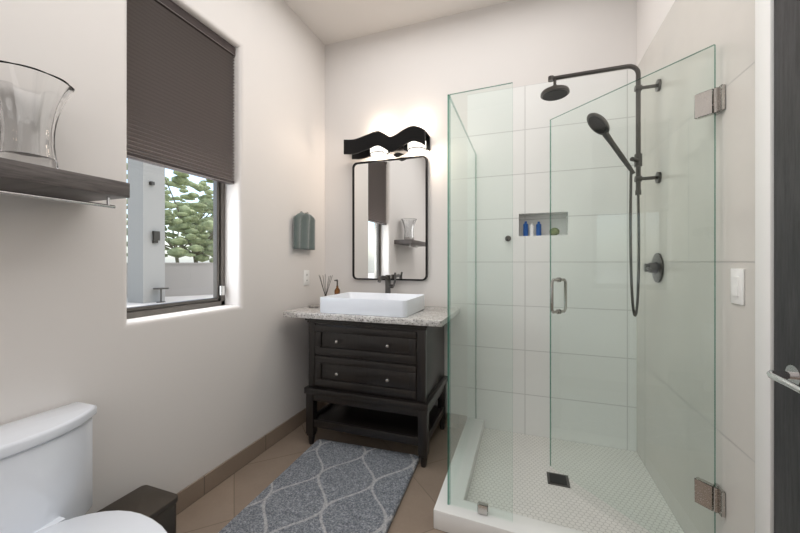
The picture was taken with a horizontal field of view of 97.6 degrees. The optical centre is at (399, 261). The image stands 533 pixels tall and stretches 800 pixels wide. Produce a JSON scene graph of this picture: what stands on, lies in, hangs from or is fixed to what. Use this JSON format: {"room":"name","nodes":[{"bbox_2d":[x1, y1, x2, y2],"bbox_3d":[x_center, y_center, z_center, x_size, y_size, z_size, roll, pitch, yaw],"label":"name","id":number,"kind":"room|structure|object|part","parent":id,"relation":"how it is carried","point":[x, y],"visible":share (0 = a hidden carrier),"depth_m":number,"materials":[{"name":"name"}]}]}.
{"room":"bathroom","nodes":[
{"label":"bathroom","id":0,"kind":"room"},
{"bbox_2d":[0,0,324,514],"bbox_3d":[-1.323,-0.305,1.306,0.190,3.050,3.570,0,0,20],"label":"wall","id":1,"kind":"structure","parent":0,"point":[181,400],"depth_m":1.60,"materials":[{"name":"paint"}]},
{"bbox_2d":[0,60,129,208],"bbox_3d":[-1.230,-0.382,0.926,0.239,0.380,0.818,0,0,20],"label":"shelf","id":2,"kind":"object","parent":1,"relation":"attached to","point":[33,101],"visible":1,"depth_m":1.06,"materials":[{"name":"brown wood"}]},
{"bbox_2d":[127,161,224,318],"bbox_3d":[-1.181,-0.510,1.834,0.073,1.540,0.620,0,0,20],"label":"window","id":3,"kind":"structure","parent":1,"relation":"in","point":[218,242],"depth_m":2.06,"materials":[{"name":"grey"}]},
{"bbox_2d":[127,0,234,184],"bbox_3d":[-1.109,-0.871,1.808,0.056,0.815,0.608,0,0,20],"label":"window blind","id":4,"kind":"object","parent":1,"relation":"attached to","point":[180,85],"visible":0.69,"depth_m":1.75,"materials":[{"name":"fabric"}]},
{"bbox_2d":[176,401,325,514],"bbox_3d":[-1.228,1.170,1.272,0.010,0.100,3.570,0,0,20],"label":"baseboard","id":5,"kind":"structure","parent":1,"relation":"attached to","point":[192,493],"depth_m":2.03,"materials":[{"name":"tile"}]},
{"bbox_2d":[293,211,314,249],"bbox_3d":[-0.717,-0.239,2.627,0.065,0.289,0.249,0,0,20],"label":"hanging towel","id":6,"kind":"object","parent":1,"relation":"hanging from","point":[303,230],"visible":1,"depth_m":2.60,"materials":[{"name":"green fabric"}]},
{"bbox_2d":[304,270,308,284],"bbox_3d":[-0.720,0.120,2.699,0.007,0.116,0.072,0,0,20],"label":"electrical outlet","id":7,"kind":"object","parent":1,"relation":"attached to","point":[306,277],"visible":1,"depth_m":2.69,"materials":[{"name":"white plastic"}]},
{"bbox_2d":[176,422,461,532],"bbox_3d":[-0.174,1.250,0.896,2.290,0.060,3.610,0,0,20],"label":"floor","id":8,"kind":"structure","parent":0,"point":[220,507],"depth_m":1.93,"materials":[{"name":"tile"}]},
{"bbox_2d":[0,402,166,532],"bbox_3d":[-0.951,0.870,0.973,0.715,0.700,0.470,0,0,20],"label":"toilet","id":9,"kind":"object","parent":8,"relation":"on","point":[45,471],"visible":1,"depth_m":1.09,"materials":[{"name":"white ceramic"}]},
{"bbox_2d":[98,485,177,532],"bbox_3d":[-1.049,1.094,1.397,0.215,0.252,0.205,0,0,20],"label":"trash can","id":10,"kind":"object","parent":8,"relation":"on","point":[157,505],"depth_m":1.42,"materials":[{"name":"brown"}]},
{"bbox_2d":[218,439,418,532],"bbox_3d":[-0.397,1.206,1.672,0.761,0.028,1.277,0,0,20],"label":"rug","id":11,"kind":"object","parent":8,"relation":"on","point":[323,486],"visible":1,"depth_m":1.80,"materials":[{"name":"grey fabric"}]},
{"bbox_2d":[283,272,459,467],"bbox_3d":[-0.176,0.649,2.460,1.095,1.142,0.615,0,0,20],"label":"bathroom vanity","id":12,"kind":"object","parent":8,"relation":"on","point":[376,365],"visible":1,"depth_m":2.22,"materials":[{"name":"brown wood"}]},
{"bbox_2d":[283,302,459,326],"bbox_3d":[-0.176,0.352,2.460,1.095,0.036,0.615,0,0,20],"label":"countertop","id":13,"kind":"structure","parent":12,"relation":"on","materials":[{"name":"stone"}]},
{"bbox_2d":[319,292,424,317],"bbox_3d":[-0.178,0.283,2.402,0.610,0.102,0.435,0,0,20],"label":"sink","id":14,"kind":"object","parent":13,"relation":"in","point":[392,305],"depth_m":2.23,"materials":[{"name":"white ceramic"}]},
{"bbox_2d":[377,272,396,306],"bbox_3d":[-0.098,0.206,2.593,0.102,0.256,0.213,0,0,20],"label":"faucet","id":15,"kind":"object","parent":13,"relation":"on","point":[387,295],"depth_m":2.61,"materials":[{"name":"grey metal"}]},
{"bbox_2d":[434,44,725,532],"bbox_3d":[0.820,0.082,1.903,1.054,2.277,1.139,0,0,20],"label":"shower enclosure","id":16,"kind":"object","parent":8,"relation":"on","point":[499,481],"visible":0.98,"depth_m":1.77,"materials":[{"name":"white"}]},
{"bbox_3d":[0.387,0.177,2.079,0.010,1.914,0.957,0,0,20],"label":"glass","id":17,"kind":"part","parent":16,"relation":"part of","materials":[{"name":"clear glass"}]},
{"bbox_3d":[0.362,0.177,1.576,0.278,1.914,0.027,0,0,20],"label":"glass","id":18,"kind":"part","parent":16,"relation":"part of","materials":[{"name":"clear glass"}]},
{"bbox_3d":[0.979,0.169,1.572,0.533,1.898,0.558,0,0,20],"label":"door","id":19,"kind":"part","parent":16,"relation":"part of","materials":[{"name":"clear glass"}]},
{"bbox_2d":[284,0,511,44],"bbox_3d":[-0.174,-1.860,0.896,2.290,0.060,3.610,0,0,20],"label":"ceiling","id":20,"kind":"structure","parent":0,"point":[326,22],"depth_m":2.58,"materials":[{"name":"paint"}]},
{"bbox_2d":[325,0,636,450],"bbox_3d":[0.443,-0.305,2.624,2.250,3.050,0.100,0,0,20],"label":"wall","id":21,"kind":"structure","parent":0,"point":[392,82],"depth_m":2.43,"materials":[{"name":"tile"}]},
{"bbox_2d":[344,126,429,158],"bbox_3d":[-0.106,-0.903,2.685,0.655,0.171,0.152,0,0,20],"label":"sconce","id":22,"kind":"object","parent":21,"relation":"attached to","point":[410,139],"visible":1,"depth_m":2.63,"materials":[{"name":"black metal"}]},
{"bbox_2d":[352,155,427,280],"bbox_3d":[-0.087,-0.331,2.744,0.625,0.945,0.029,0,0,20],"label":"mirror","id":23,"kind":"object","parent":21,"relation":"attached to","point":[389,216],"visible":1,"depth_m":2.73,"materials":[{"name":"black metal"}]},
{"bbox_2d":[326,403,466,428],"bbox_3d":[-0.068,1.170,2.747,1.182,0.100,0.010,0,0,20],"label":"baseboard","id":24,"kind":"structure","parent":21,"relation":"attached to","point":[461,421],"depth_m":2.57,"materials":[{"name":"tile"}]},
{"bbox_2d":[519,214,565,235],"bbox_3d":[1.009,-0.258,2.483,0.330,0.175,0.015,0,0,20],"label":"shower niche","id":25,"kind":"object","parent":21,"relation":"in","point":[544,220],"depth_m":2.47,"materials":[{"name":"tile"}]},
{"bbox_2d":[637,0,754,532],"bbox_3d":[0.942,-0.305,0.497,0.120,3.050,3.570,0,0,20],"label":"wall","id":26,"kind":"structure","parent":0,"point":[669,32],"depth_m":1.42,"materials":[{"name":"tile"}]},
{"bbox_2d":[731,269,744,304],"bbox_3d":[1.106,0.080,1.150,0.010,0.116,0.072,0,0,20],"label":"switch plate","id":27,"kind":"object","parent":26,"relation":"attached to","point":[737,286],"visible":1,"depth_m":1.14,"materials":[{"name":"white plastic"}]},
{"bbox_2d":[755,0,773,532],"bbox_3d":[0.942,0.155,0.522,0.136,2.130,1.057,0,0,20],"label":"door frame","id":28,"kind":"structure","parent":26,"relation":"attached to","point":[764,263],"depth_m":1.00,"materials":[{"name":"white"}]},
{"bbox_2d":[767,0,799,532],"bbox_3d":[0.872,0.188,0.547,0.106,2.049,0.911,0,0,20],"label":"door leaf","id":29,"kind":"structure","parent":26,"relation":"in","point":[784,374],"depth_m":0.92,"materials":[{"name":"brown wood"}]},
{"label":"outside","id":30,"kind":"structure","parent":0,"visible":0},
{"bbox_2d":[127,295,212,306],"bbox_3d":[-24.047,1.265,24.514,58.219,0.070,90.000,0,0,20],"label":"ground","id":31,"kind":"structure","parent":30,"point":[178,299],"depth_m":11.49,"materials":[{"name":"grey concrete"}]},
{"bbox_2d":[128,159,168,302],"bbox_3d":[-7.637,-1.075,10.760,1.120,4.610,0.670,0,0,20],"label":"column","id":32,"kind":"structure","parent":31,"relation":"on","point":[142,245],"depth_m":10.57,"materials":[{"name":"grey concrete"}]},
{"bbox_2d":[127,163,212,262],"bbox_3d":[-11.111,-2.273,20.510,15.208,7.037,15.341,0,0,20],"label":"trees","id":33,"kind":"object","parent":31,"relation":"on","point":[190,214],"depth_m":14.23,"materials":[{"name":"green plant"}]},
{"bbox_2d":[127,263,212,297],"bbox_3d":[-7.696,0.625,12.942,18.000,1.210,0.300,0,0,-32],"label":"wall","id":34,"kind":"structure","parent":31,"relation":"on","point":[198,285],"depth_m":12.78,"materials":[{"name":"grey concrete"}]}
]}

